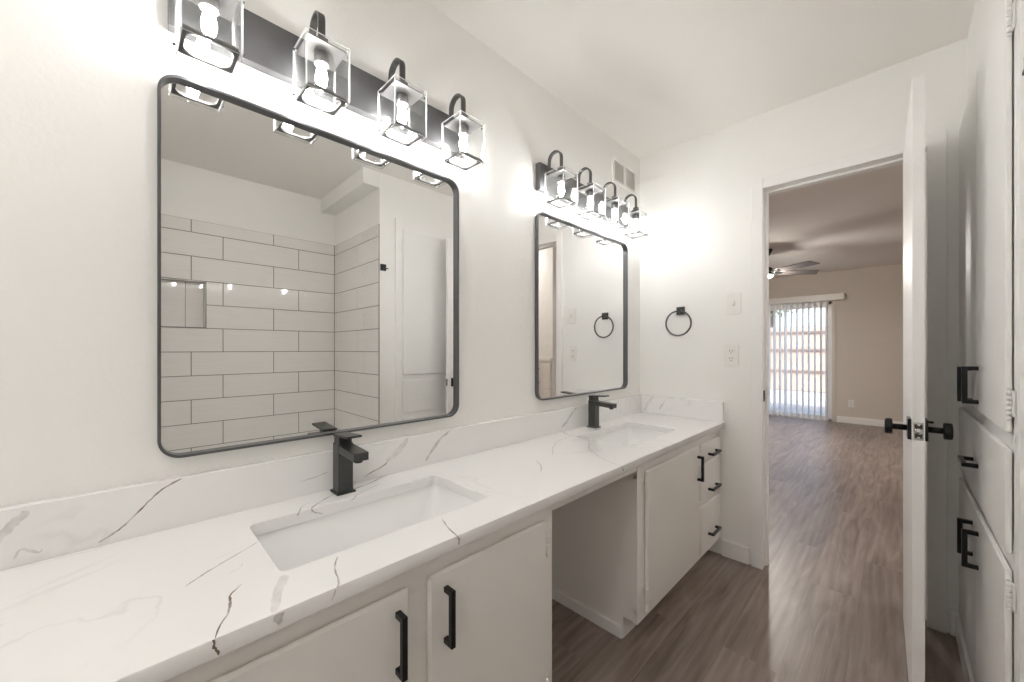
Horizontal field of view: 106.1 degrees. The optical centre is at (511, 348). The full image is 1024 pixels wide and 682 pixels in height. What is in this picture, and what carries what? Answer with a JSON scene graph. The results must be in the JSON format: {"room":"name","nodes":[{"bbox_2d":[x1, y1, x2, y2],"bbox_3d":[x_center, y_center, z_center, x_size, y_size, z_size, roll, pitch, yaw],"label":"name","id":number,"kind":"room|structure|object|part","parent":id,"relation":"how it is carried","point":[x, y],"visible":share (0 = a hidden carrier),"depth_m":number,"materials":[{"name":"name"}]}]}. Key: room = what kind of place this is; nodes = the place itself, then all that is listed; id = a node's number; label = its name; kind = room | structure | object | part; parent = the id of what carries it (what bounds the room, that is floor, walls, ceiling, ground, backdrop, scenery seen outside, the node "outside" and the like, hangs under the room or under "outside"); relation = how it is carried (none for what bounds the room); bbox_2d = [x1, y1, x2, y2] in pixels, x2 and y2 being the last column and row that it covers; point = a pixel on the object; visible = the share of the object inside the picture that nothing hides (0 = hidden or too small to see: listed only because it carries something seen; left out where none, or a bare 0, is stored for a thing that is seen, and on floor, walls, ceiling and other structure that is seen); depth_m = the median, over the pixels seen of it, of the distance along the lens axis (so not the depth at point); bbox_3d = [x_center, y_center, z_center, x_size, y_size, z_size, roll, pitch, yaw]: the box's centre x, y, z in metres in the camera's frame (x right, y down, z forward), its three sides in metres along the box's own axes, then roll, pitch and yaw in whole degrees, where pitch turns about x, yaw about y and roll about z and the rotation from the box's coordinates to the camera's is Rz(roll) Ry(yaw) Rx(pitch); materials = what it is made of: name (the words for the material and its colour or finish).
{"room":"bathroom","nodes":[
{"label":"bathroom","id":0,"kind":"room"},
{"bbox_2d":[0,0,639,507],"bbox_3d":[-0.433,-0.042,1.360,0.120,2.440,3.510,0,0,45],"label":"wall","id":1,"kind":"structure","parent":0,"point":[79,79],"depth_m":0.87,"materials":[{"name":"white paint"}]},
{"bbox_2d":[157,74,458,457],"bbox_3d":[-0.511,-0.193,1.183,0.018,0.898,0.853,0,0,45],"label":"wall mirror","id":2,"kind":"object","parent":1,"relation":"attached to","point":[308,275],"visible":1,"depth_m":1.07,"materials":[{"name":"grey metal"}]},
{"bbox_2d":[0,395,640,570],"bbox_3d":[-0.341,0.359,1.352,0.019,0.114,3.386,0,0,45],"label":"backsplash","id":3,"kind":"structure","parent":1,"relation":"attached to","point":[31,532],"depth_m":0.96,"materials":[{"name":"white stone"}]},
{"bbox_2d":[168,0,484,172],"bbox_3d":[-0.449,-0.799,1.148,0.158,0.262,0.855,0,0,45],"label":"vanity light","id":4,"kind":"object","parent":1,"relation":"attached to","point":[311,64],"visible":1,"depth_m":1.06,"materials":[{"name":"metal"}]},
{"bbox_2d":[199,0,218,16],"bbox_3d":[-0.688,-0.787,0.875,0.037,0.034,0.037,0,0,45],"label":"socket","id":5,"kind":"object","parent":4,"relation":"attached to","point":[210,6],"depth_m":0.87,"materials":[{"name":"white glass"}]},
{"bbox_3d":[-0.688,-0.741,0.875,0.110,0.146,0.110,0,0,45],"label":"lamp shade","id":6,"kind":"part","parent":4,"relation":"part of","materials":[{"name":"clear glass"}]},
{"bbox_3d":[-0.688,-0.678,0.875,0.101,0.006,0.101,0,0,45],"label":"plate","id":7,"kind":"part","parent":4,"relation":"part of","materials":[{"name":"grey metal"}]},
{"bbox_3d":[-0.688,-0.734,0.875,0.030,0.073,0.030,0,0,45],"label":"bulb","id":8,"kind":"part","parent":4,"relation":"part of","materials":[{"name":"white glass"}]},
{"bbox_3d":[-0.688,-0.818,0.875,0.098,0.031,0.098,0,0,45],"label":"plate","id":9,"kind":"part","parent":4,"relation":"part of","materials":[{"name":"glass"}]},
{"bbox_3d":[-0.540,-0.877,1.069,0.092,0.106,0.028,0,0,45],"label":"arm","id":10,"kind":"part","parent":4,"relation":"part of","materials":[{"name":"grey metal"}]},
{"bbox_2d":[314,50,328,69],"bbox_3d":[-0.517,-0.787,1.046,0.037,0.034,0.037,0,0,45],"label":"socket","id":11,"kind":"object","parent":4,"relation":"attached to","point":[321,57],"depth_m":1.03,"materials":[{"name":"grey metal"}]},
{"bbox_3d":[-0.517,-0.741,1.046,0.110,0.146,0.110,0,0,45],"label":"lamp shade","id":12,"kind":"part","parent":4,"relation":"part of","materials":[{"name":"clear glass"}]},
{"bbox_3d":[-0.517,-0.818,1.046,0.098,0.031,0.098,0,0,45],"label":"plate","id":13,"kind":"part","parent":4,"relation":"part of","materials":[{"name":"clear glass"}]},
{"bbox_3d":[-0.517,-0.678,1.046,0.101,0.006,0.101,0,0,45],"label":"plate","id":14,"kind":"part","parent":4,"relation":"part of","materials":[{"name":"glass"}]},
{"bbox_3d":[-0.517,-0.734,1.046,0.030,0.073,0.030,0,0,45],"label":"bulb","id":15,"kind":"part","parent":4,"relation":"part of","materials":[{"name":"white glass"}]},
{"bbox_3d":[-0.370,-0.877,1.239,0.092,0.106,0.028,0,0,45],"label":"arm","id":16,"kind":"part","parent":4,"relation":"part of","materials":[{"name":"grey metal"}]},
{"bbox_2d":[396,92,407,107],"bbox_3d":[-0.346,-0.787,1.216,0.037,0.034,0.037,0,0,45],"label":"socket","id":17,"kind":"object","parent":4,"relation":"attached to","point":[401,97],"depth_m":1.20,"materials":[{"name":"grey metal"}]},
{"bbox_3d":[-0.346,-0.818,1.216,0.098,0.031,0.098,0,0,45],"label":"plate","id":18,"kind":"part","parent":4,"relation":"part of","materials":[{"name":"clear glass"}]},
{"bbox_3d":[-0.346,-0.678,1.216,0.101,0.006,0.101,0,0,45],"label":"plate","id":19,"kind":"part","parent":4,"relation":"part of","materials":[{"name":"clear glass"}]},
{"bbox_3d":[-0.346,-0.734,1.216,0.030,0.073,0.030,0,0,45],"label":"bulb","id":20,"kind":"part","parent":4,"relation":"part of","materials":[{"name":"white glass"}]},
{"bbox_3d":[-0.346,-0.741,1.216,0.110,0.146,0.110,0,0,45],"label":"lamp shade","id":21,"kind":"part","parent":4,"relation":"part of","materials":[{"name":"clear glass"}]},
{"bbox_3d":[-0.199,-0.877,1.410,0.092,0.106,0.028,0,0,45],"label":"arm","id":22,"kind":"part","parent":4,"relation":"part of","materials":[{"name":"grey metal"}]},
{"bbox_2d":[458,124,467,137],"bbox_3d":[-0.176,-0.787,1.387,0.037,0.034,0.037,0,0,45],"label":"socket","id":23,"kind":"object","parent":4,"relation":"attached to","point":[464,127],"depth_m":1.38,"materials":[{"name":"grey metal"}]},
{"bbox_3d":[-0.176,-0.818,1.387,0.098,0.031,0.098,0,0,45],"label":"plate","id":24,"kind":"part","parent":4,"relation":"part of","materials":[{"name":"grey metal"}]},
{"bbox_3d":[-0.176,-0.678,1.387,0.101,0.006,0.101,0,0,45],"label":"plate","id":25,"kind":"part","parent":4,"relation":"part of","materials":[{"name":"grey metal"}]},
{"bbox_3d":[-0.176,-0.734,1.387,0.030,0.073,0.030,0,0,45],"label":"bulb","id":26,"kind":"part","parent":4,"relation":"part of","materials":[{"name":"white glass"}]},
{"bbox_3d":[-0.176,-0.741,1.387,0.110,0.146,0.110,0,0,45],"label":"lamp shade","id":27,"kind":"part","parent":4,"relation":"part of","materials":[{"name":"clear glass"}]},
{"bbox_2d":[535,212,627,399],"bbox_3d":[0.416,-0.204,2.111,0.018,0.898,0.853,0,0,45],"label":"wall mirror","id":28,"kind":"object","parent":1,"relation":"attached to","point":[581,273],"visible":1,"depth_m":2.05,"materials":[{"name":"grey metal"}]},
{"bbox_2d":[536,150,648,239],"bbox_3d":[0.469,-0.803,2.066,0.158,0.262,0.855,0,0,45],"label":"vanity light","id":29,"kind":"object","parent":1,"relation":"attached to","point":[559,184],"visible":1,"depth_m":1.97,"materials":[{"name":"grey metal"}]},
{"bbox_3d":[0.207,-0.881,1.816,0.092,0.106,0.028,0,0,45],"label":"arm","id":30,"kind":"part","parent":29,"relation":"part of","materials":[{"name":"grey metal"}]},
{"bbox_2d":[557,175,564,183],"bbox_3d":[0.230,-0.791,1.792,0.037,0.034,0.037,0,0,45],"label":"socket","id":31,"kind":"object","parent":29,"relation":"attached to","point":[559,177],"depth_m":1.78,"materials":[{"name":"grey metal"}]},
{"bbox_3d":[0.230,-0.822,1.792,0.098,0.031,0.098,0,0,45],"label":"plate","id":32,"kind":"part","parent":29,"relation":"part of","materials":[{"name":"clear glass"}]},
{"bbox_3d":[0.230,-0.745,1.792,0.110,0.146,0.110,0,0,45],"label":"lamp shade","id":33,"kind":"part","parent":29,"relation":"part of","materials":[{"name":"clear glass"}]},
{"bbox_3d":[0.230,-0.682,1.792,0.101,0.006,0.101,0,0,45],"label":"plate","id":34,"kind":"part","parent":29,"relation":"part of","materials":[{"name":"clear glass"}]},
{"bbox_3d":[0.230,-0.738,1.792,0.030,0.073,0.030,0,0,45],"label":"bulb","id":35,"kind":"part","parent":29,"relation":"part of","materials":[{"name":"white glass"}]},
{"bbox_3d":[0.377,-0.881,1.986,0.092,0.106,0.028,0,0,45],"label":"arm","id":36,"kind":"part","parent":29,"relation":"part of","materials":[{"name":"grey metal"}]},
{"bbox_2d":[587,190,592,198],"bbox_3d":[0.401,-0.791,1.963,0.037,0.034,0.037,0,0,45],"label":"socket","id":37,"kind":"object","parent":29,"relation":"attached to","point":[589,192],"depth_m":1.95,"materials":[{"name":"grey metal"}]},
{"bbox_3d":[0.401,-0.745,1.963,0.110,0.146,0.110,0,0,45],"label":"lamp shade","id":38,"kind":"part","parent":29,"relation":"part of","materials":[{"name":"clear glass"}]},
{"bbox_3d":[0.401,-0.682,1.963,0.101,0.006,0.101,0,0,45],"label":"plate","id":39,"kind":"part","parent":29,"relation":"part of","materials":[{"name":"clear glass"}]},
{"bbox_3d":[0.401,-0.738,1.963,0.030,0.073,0.030,0,0,45],"label":"bulb","id":40,"kind":"part","parent":29,"relation":"part of","materials":[{"name":"white glass"}]},
{"bbox_3d":[0.401,-0.822,1.963,0.098,0.031,0.098,0,0,45],"label":"plate","id":41,"kind":"part","parent":29,"relation":"part of","materials":[{"name":"clear glass"}]},
{"bbox_3d":[0.548,-0.881,2.157,0.092,0.106,0.028,0,0,45],"label":"arm","id":42,"kind":"part","parent":29,"relation":"part of","materials":[{"name":"grey metal"}]},
{"bbox_2d":[612,203,617,209],"bbox_3d":[0.571,-0.791,2.134,0.037,0.034,0.037,0,0,45],"label":"socket","id":43,"kind":"object","parent":29,"relation":"attached to","point":[614,205],"depth_m":2.12,"materials":[{"name":"grey metal"}]},
{"bbox_3d":[0.571,-0.745,2.134,0.110,0.146,0.110,0,0,45],"label":"lamp shade","id":44,"kind":"part","parent":29,"relation":"part of","materials":[{"name":"clear glass"}]},
{"bbox_3d":[0.571,-0.738,2.134,0.030,0.073,0.030,0,0,45],"label":"bulb","id":45,"kind":"part","parent":29,"relation":"part of","materials":[{"name":"white glass"}]},
{"bbox_3d":[0.571,-0.822,2.134,0.098,0.031,0.098,0,0,45],"label":"plate","id":46,"kind":"part","parent":29,"relation":"part of","materials":[{"name":"glass"}]},
{"bbox_3d":[0.571,-0.682,2.134,0.101,0.006,0.101,0,0,45],"label":"plate","id":47,"kind":"part","parent":29,"relation":"part of","materials":[{"name":"clear glass"}]},
{"bbox_3d":[0.719,-0.881,2.328,0.092,0.106,0.028,0,0,45],"label":"arm","id":48,"kind":"part","parent":29,"relation":"part of","materials":[{"name":"grey metal"}]},
{"bbox_2d":[633,214,638,220],"bbox_3d":[0.742,-0.791,2.305,0.037,0.034,0.037,0,0,45],"label":"socket","id":49,"kind":"object","parent":29,"relation":"attached to","point":[635,216],"depth_m":2.29,"materials":[{"name":"grey metal"}]},
{"bbox_3d":[0.742,-0.745,2.305,0.110,0.146,0.110,0,0,45],"label":"lamp shade","id":50,"kind":"part","parent":29,"relation":"part of","materials":[{"name":"clear glass"}]},
{"bbox_3d":[0.742,-0.822,2.305,0.098,0.031,0.098,0,0,45],"label":"plate","id":51,"kind":"part","parent":29,"relation":"part of","materials":[{"name":"grey metal"}]},
{"bbox_3d":[0.742,-0.682,2.305,0.101,0.006,0.101,0,0,45],"label":"plate","id":52,"kind":"part","parent":29,"relation":"part of","materials":[{"name":"glass"}]},
{"bbox_3d":[0.742,-0.738,2.305,0.030,0.073,0.030,0,0,45],"label":"bulb","id":53,"kind":"part","parent":29,"relation":"part of","materials":[{"name":"white glass"}]},
{"bbox_2d":[612,155,636,194],"bbox_3d":[0.705,-1.079,2.406,0.010,0.155,0.300,0,0,45],"label":"air vent","id":54,"kind":"object","parent":1,"relation":"in","point":[623,175],"visible":1,"depth_m":2.40,"materials":[{"name":"white metal"}]},
{"bbox_3d":[0.656,-1.079,2.358,0.008,0.115,0.118,0,0,45],"label":"louvre panel","id":55,"kind":"part","parent":54,"relation":"part of","materials":[{"name":"white metal"}]},
{"bbox_3d":[0.754,-1.079,2.455,0.008,0.115,0.118,0,0,45],"label":"louvre panel","id":56,"kind":"part","parent":54,"relation":"part of","materials":[{"name":"white metal"}]},
{"bbox_2d":[425,0,975,277],"bbox_3d":[1.674,-1.302,3.382,6.400,0.080,9.350,0,0,45],"label":"ceiling","id":57,"kind":"structure","parent":0,"point":[654,76],"depth_m":1.70,"materials":[{"name":"white paint"}]},
{"bbox_2d":[769,248,819,277],"bbox_3d":[3.198,-1.082,4.902,1.197,0.360,1.204,0,0,45],"label":"ceiling fan","id":58,"kind":"object","parent":57,"relation":"hanging from","point":[783,270],"visible":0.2,"depth_m":4.81,"materials":[{"name":"black metal"}]},
{"bbox_3d":[3.328,-0.969,4.517,0.115,0.036,0.486,0,0,-14],"label":"blade","id":59,"kind":"part","parent":58,"relation":"part of","materials":[{"name":"grey"}]},
{"bbox_3d":[3.630,-0.969,4.866,0.486,0.036,0.115,0,0,4],"label":"blade","id":60,"kind":"part","parent":58,"relation":"part of","materials":[{"name":"grey"}]},
{"bbox_2d":[552,415,964,681],"bbox_3d":[1.674,1.208,3.382,6.400,0.060,9.350,0,0,45],"label":"floor","id":61,"kind":"structure","parent":0,"point":[826,605],"depth_m":1.78,"materials":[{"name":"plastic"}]},
{"bbox_2d":[165,506,551,681],"bbox_3d":[-0.696,0.812,0.637,0.529,0.731,1.867,0,0,45],"label":"vanity cabinet","id":62,"kind":"object","parent":61,"relation":"on","point":[480,610],"visible":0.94,"depth_m":0.84,"materials":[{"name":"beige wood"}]},
{"bbox_3d":[-0.354,0.778,0.658,0.015,0.575,0.393,0,0,45],"label":"door","id":63,"kind":"part","parent":62,"relation":"part of","materials":[{"name":"white paint"}]},
{"bbox_2d":[0,395,724,681],"bbox_3d":[-0.158,0.374,1.169,0.536,0.144,3.386,0,0,45],"label":"countertop","id":64,"kind":"structure","parent":62,"relation":"on","point":[160,580],"depth_m":0.81,"materials":[{"name":"white stone"}]},
{"bbox_2d":[330,432,368,495],"bbox_3d":[-0.459,0.328,1.090,0.154,0.175,0.053,0,0,45],"label":"faucet","id":65,"kind":"object","parent":64,"relation":"on","point":[345,452],"visible":1,"depth_m":1.10,"materials":[{"name":"grey metal"}]},
{"bbox_3d":[-0.494,0.413,1.124,0.056,0.005,0.053,0,0,45],"label":"plate","id":66,"kind":"part","parent":65,"relation":"part of","materials":[{"name":"grey metal"}]},
{"bbox_3d":[-0.472,0.248,1.103,0.103,0.013,0.042,0,0,45],"label":"lever","id":67,"kind":"part","parent":65,"relation":"part of","materials":[{"name":"grey metal"}]},
{"bbox_3d":[-0.442,0.292,1.073,0.104,0.034,0.041,0,0,45],"label":"spout","id":68,"kind":"part","parent":65,"relation":"part of","materials":[{"name":"grey metal"}]},
{"bbox_2d":[256,484,475,570],"bbox_3d":[-0.342,0.515,0.995,0.318,0.136,0.565,0,0,45],"label":"sink","id":69,"kind":"object","parent":64,"relation":"in","point":[290,547],"visible":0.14,"depth_m":1.08,"materials":[{"name":"white ceramic"}]},
{"bbox_2d":[552,467,636,509],"bbox_3d":[0.137,0.464,1.503,0.482,0.034,0.533,0,0,45],"label":"rail","id":70,"kind":"object","parent":64,"relation":"attached to","point":[605,483],"visible":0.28,"depth_m":1.29,"materials":[{"name":"white paint"}]},
{"bbox_2d":[586,395,616,427],"bbox_3d":[0.469,0.328,2.015,0.154,0.175,0.053,0,0,45],"label":"faucet","id":71,"kind":"object","parent":64,"relation":"on","point":[594,403],"visible":1,"depth_m":2.03,"materials":[{"name":"grey metal"}]},
{"bbox_3d":[0.456,0.248,2.028,0.103,0.013,0.042,0,0,45],"label":"lever","id":72,"kind":"part","parent":71,"relation":"part of","materials":[{"name":"grey metal"}]},
{"bbox_3d":[0.487,0.292,1.998,0.104,0.034,0.041,0,0,45],"label":"spout","id":73,"kind":"part","parent":71,"relation":"part of","materials":[{"name":"grey metal"}]},
{"bbox_2d":[590,427,664,445],"bbox_3d":[0.580,0.515,1.917,0.318,0.136,0.565,0,0,45],"label":"sink","id":74,"kind":"object","parent":64,"relation":"in","point":[629,436],"visible":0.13,"depth_m":2.12,"materials":[{"name":"white ceramic"}]},
{"bbox_3d":[-0.218,0.587,0.762,0.030,0.124,0.012,0,0,45],"label":"handle","id":75,"kind":"part","parent":62,"relation":"part of","materials":[{"name":"black metal"}]},
{"bbox_3d":[-0.137,0.587,0.844,0.030,0.124,0.012,0,0,45],"label":"handle","id":76,"kind":"part","parent":62,"relation":"part of","materials":[{"name":"black metal"}]},
{"bbox_3d":[-0.044,0.778,0.968,0.015,0.575,0.391,0,0,45],"label":"door","id":77,"kind":"part","parent":62,"relation":"part of","materials":[{"name":"white paint"}]},
{"bbox_2d":[552,430,721,638],"bbox_3d":[0.686,0.812,2.019,0.529,0.731,0.992,0,0,45],"label":"vanity cabinet","id":78,"kind":"object","parent":61,"relation":"on","point":[618,548],"visible":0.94,"depth_m":1.67,"materials":[{"name":"white paint"}]},
{"bbox_3d":[0.744,0.778,1.756,0.015,0.575,0.577,0,0,45],"label":"door","id":79,"kind":"part","parent":78,"relation":"part of","materials":[{"name":"white paint"}]},
{"bbox_3d":[0.943,0.598,1.923,0.030,0.124,0.012,0,0,45],"label":"handle","id":80,"kind":"part","parent":78,"relation":"part of","materials":[{"name":"black metal"}]},
{"bbox_3d":[0.944,0.940,2.214,0.380,0.252,0.306,0,0,45],"label":"drawer","id":81,"kind":"part","parent":78,"relation":"part of","materials":[{"name":"white paint"}]},
{"bbox_3d":[0.944,0.690,2.214,0.380,0.180,0.306,0,0,45],"label":"drawer","id":82,"kind":"part","parent":78,"relation":"part of","materials":[{"name":"white paint"}]},
{"bbox_3d":[0.944,0.531,2.214,0.380,0.081,0.306,0,0,45],"label":"drawer","id":83,"kind":"part","parent":78,"relation":"part of","materials":[{"name":"white paint"}]},
{"bbox_3d":[1.093,0.978,2.072,0.030,0.012,0.124,0,0,45],"label":"handle","id":84,"kind":"part","parent":78,"relation":"part of","materials":[{"name":"black metal"}]},
{"bbox_3d":[1.093,0.742,2.072,0.030,0.012,0.124,0,0,45],"label":"handle","id":85,"kind":"part","parent":78,"relation":"part of","materials":[{"name":"black metal"}]},
{"bbox_3d":[1.093,0.556,2.072,0.030,0.012,0.124,0,0,45],"label":"handle","id":86,"kind":"part","parent":78,"relation":"part of","materials":[{"name":"black metal"}]},
{"bbox_2d":[956,0,1023,681],"bbox_3d":[1.466,0.108,1.222,0.058,2.140,1.016,0,0,45],"label":"linen cabinet","id":87,"kind":"object","parent":61,"relation":"on","point":[990,371],"visible":1,"depth_m":1.01,"materials":[{"name":"white paint"}]},
{"bbox_3d":[1.517,0.629,1.290,0.034,0.116,0.012,0,0,45],"label":"handle","id":88,"kind":"part","parent":87,"relation":"part of","materials":[{"name":"black metal"}]},
{"bbox_3d":[1.517,0.118,1.290,0.034,0.116,0.012,0,0,45],"label":"handle","id":89,"kind":"part","parent":87,"relation":"part of","materials":[{"name":"black metal"}]},
{"bbox_3d":[1.469,0.363,1.242,0.034,0.012,0.122,0,0,45],"label":"handle","id":90,"kind":"part","parent":87,"relation":"part of","materials":[{"name":"black metal"}]},
{"bbox_3d":[1.642,-0.349,1.383,0.012,1.085,0.479,0,0,45],"label":"door","id":91,"kind":"part","parent":87,"relation":"part of","materials":[{"name":"white paint"}]},
{"bbox_3d":[1.426,0.623,1.199,0.034,0.116,0.012,0,0,45],"label":"handle","id":92,"kind":"part","parent":87,"relation":"part of","materials":[{"name":"black metal"}]},
{"bbox_3d":[1.426,0.112,1.199,0.034,0.116,0.012,0,0,45],"label":"handle","id":93,"kind":"part","parent":87,"relation":"part of","materials":[{"name":"black metal"}]},
{"bbox_3d":[1.642,0.795,1.383,0.012,0.565,0.479,0,0,45],"label":"door","id":94,"kind":"part","parent":87,"relation":"part of","materials":[{"name":"white paint"}]},
{"bbox_3d":[1.482,0.354,1.223,0.012,0.243,0.931,0,0,45],"label":"drawer","id":95,"kind":"part","parent":87,"relation":"part of","materials":[{"name":"white paint"}]},
{"bbox_3d":[1.310,0.795,1.051,0.012,0.565,0.445,0,0,45],"label":"door","id":96,"kind":"part","parent":87,"relation":"part of","materials":[{"name":"white paint"}]},
{"bbox_3d":[1.310,-0.349,1.051,0.012,1.085,0.445,0,0,45],"label":"door","id":97,"kind":"part","parent":87,"relation":"part of","materials":[{"name":"white paint"}]},
{"bbox_2d":[640,38,966,632],"bbox_3d":[1.413,-0.042,2.075,1.720,2.440,0.114,0,0,45],"label":"wall","id":98,"kind":"structure","parent":0,"point":[695,193],"depth_m":2.15,"materials":[{"name":"white paint"}]},
{"bbox_2d":[665,307,691,335],"bbox_3d":[1.022,-0.167,2.357,0.160,0.181,0.040,0,0,45],"label":"towel ring","id":99,"kind":"object","parent":98,"relation":"attached to","point":[679,310],"visible":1,"depth_m":2.35,"materials":[{"name":"grey metal"}]},
{"bbox_2d":[724,345,738,365],"bbox_3d":[1.234,0.035,2.167,0.072,0.120,0.009,0,0,45],"label":"power outlet","id":100,"kind":"object","parent":98,"relation":"attached to","point":[731,352],"visible":1,"depth_m":2.16,"materials":[{"name":"white plastic"}]},
{"bbox_2d":[728,349,733,353],"bbox_3d":[1.232,0.014,2.165,0.004,0.030,0.032,0,0,-45],"label":"socket","id":101,"kind":"object","parent":100,"relation":"attached to","point":[730,351],"depth_m":2.16,"materials":[{"name":"white plastic"}]},
{"bbox_2d":[728,356,733,361],"bbox_3d":[1.232,0.056,2.165,0.004,0.030,0.032,0,0,-45],"label":"socket","id":102,"kind":"object","parent":100,"relation":"attached to","point":[730,358],"depth_m":2.16,"materials":[{"name":"white plastic"}]},
{"bbox_2d":[727,292,740,314],"bbox_3d":[1.241,-0.254,2.156,0.072,0.120,0.016,0,0,45],"label":"light switch","id":103,"kind":"object","parent":98,"relation":"attached to","point":[733,299],"visible":1,"depth_m":2.15,"materials":[{"name":"white plastic"}]},
{"bbox_2d":[722,539,749,564],"bbox_3d":[1.247,1.132,2.151,0.138,0.092,0.015,0,0,45],"label":"baseboard","id":104,"kind":"structure","parent":98,"relation":"attached to","point":[731,550],"depth_m":2.14,"materials":[{"name":"white paint"}]},
{"bbox_2d":[751,129,946,633],"bbox_3d":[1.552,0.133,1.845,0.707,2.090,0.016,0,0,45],"label":"trim","id":105,"kind":"structure","parent":98,"relation":"attached to","point":[935,142],"depth_m":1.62,"materials":[{"name":"white paint"}]},
{"bbox_2d":[884,74,953,681],"bbox_3d":[1.492,0.157,1.435,0.152,2.018,0.669,0,0,44],"label":"door","id":106,"kind":"structure","parent":98,"relation":"in","point":[915,427],"depth_m":1.21,"materials":[{"name":"white paint"}]},
{"bbox_3d":[1.278,0.257,1.276,0.062,0.066,0.066,0,0,44],"label":"knob","id":107,"kind":"part","parent":106,"relation":"part of","materials":[{"name":"black metal"}]},
{"bbox_3d":[1.267,0.257,1.199,0.022,0.056,0.004,0,0,44],"label":"latch plate","id":108,"kind":"part","parent":106,"relation":"part of","materials":[{"name":"silver metal"}]},
{"bbox_3d":[1.343,0.257,1.214,0.062,0.066,0.066,0,0,44],"label":"knob","id":109,"kind":"part","parent":106,"relation":"part of","materials":[{"name":"black metal"}]},
{"bbox_2d":[950,608,959,636],"bbox_3d":[1.819,1.123,1.580,0.030,0.110,0.014,0,0,45],"label":"baseboard","id":110,"kind":"structure","parent":98,"relation":"attached to","point":[953,612],"depth_m":1.58,"materials":[{"name":"white paint"}]},
{"bbox_2d":[769,264,902,421],"bbox_3d":[4.926,-0.042,6.635,6.400,2.440,0.150,0,0,45],"label":"wall","id":111,"kind":"structure","parent":0,"point":[869,320],"depth_m":5.97,"materials":[{"name":"beige paint"}]},
{"bbox_2d":[769,301,835,421],"bbox_3d":[4.593,0.178,6.945,1.930,2.000,0.142,0,0,45],"label":"door","id":112,"kind":"structure","parent":111,"relation":"in","point":[831,304],"depth_m":6.29,"materials":[{"name":"white plastic"}]},
{"bbox_2d":[769,293,844,419],"bbox_3d":[4.516,0.133,6.839,2.110,2.030,0.118,0,0,45],"label":"vertical blinds","id":113,"kind":"object","parent":111,"relation":"attached to","point":[839,296],"visible":0.48,"depth_m":6.51,"materials":[{"name":"white plastic"}]},
{"bbox_2d":[848,400,853,407],"bbox_3d":[5.361,0.863,6.087,0.072,0.120,0.009,0,0,45],"label":"power outlet","id":114,"kind":"object","parent":111,"relation":"attached to","point":[850,402],"visible":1,"depth_m":6.08,"materials":[{"name":"white plastic"}]},
{"bbox_2d":[837,416,902,426],"bbox_3d":[6.130,1.128,5.314,2.530,0.100,0.015,0,0,45],"label":"baseboard","id":115,"kind":"structure","parent":111,"relation":"attached to","point":[852,420],"depth_m":5.99,"materials":[{"name":"white paint"}]},
{"bbox_2d":[967,0,994,97],"bbox_3d":[0.655,-0.042,0.271,0.140,2.440,3.510,0,0,45],"label":"wall","id":116,"kind":"structure","parent":0,"point":[982,11],"depth_m":1.38,"materials":[{"name":"white paint"}]},
{"label":"outside","id":117,"kind":"structure","parent":0,"visible":0},
{"bbox_2d":[770,389,824,414],"bbox_3d":[16.205,1.238,17.913,40.000,0.080,31.750,0,0,45],"label":"patio","id":118,"kind":"structure","parent":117,"point":[771,390],"depth_m":8.79,"materials":[{"name":"concrete"}]},
{"bbox_2d":[770,309,799,327],"bbox_3d":[9.942,-1.365,14.811,3.006,5.175,3.058,0,0,45],"label":"tree","id":119,"kind":"object","parent":118,"relation":"on","point":[771,312],"visible":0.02,"depth_m":14.72,"materials":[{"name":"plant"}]},
{"bbox_2d":[770,326,824,391],"bbox_3d":[8.083,0.267,10.993,8.700,1.842,0.058,0,0,45],"label":"fence","id":120,"kind":"object","parent":118,"relation":"on","point":[794,327],"visible":0.1,"depth_m":10.91,"materials":[{"name":"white wood"}]},
{"bbox_3d":[8.077,-0.469,10.987,8.700,0.055,0.040,0,0,45],"label":"rail","id":121,"kind":"part","parent":120,"relation":"part of","materials":[{"name":"brown wood"}]},
{"bbox_3d":[8.077,0.030,10.987,8.700,0.055,0.040,0,0,45],"label":"rail","id":122,"kind":"part","parent":120,"relation":"part of","materials":[{"name":"brown wood"}]},
{"bbox_3d":[8.077,0.630,10.987,8.700,0.055,0.040,0,0,45],"label":"rail","id":123,"kind":"part","parent":120,"relation":"part of","materials":[{"name":"brown wood"}]}
]}

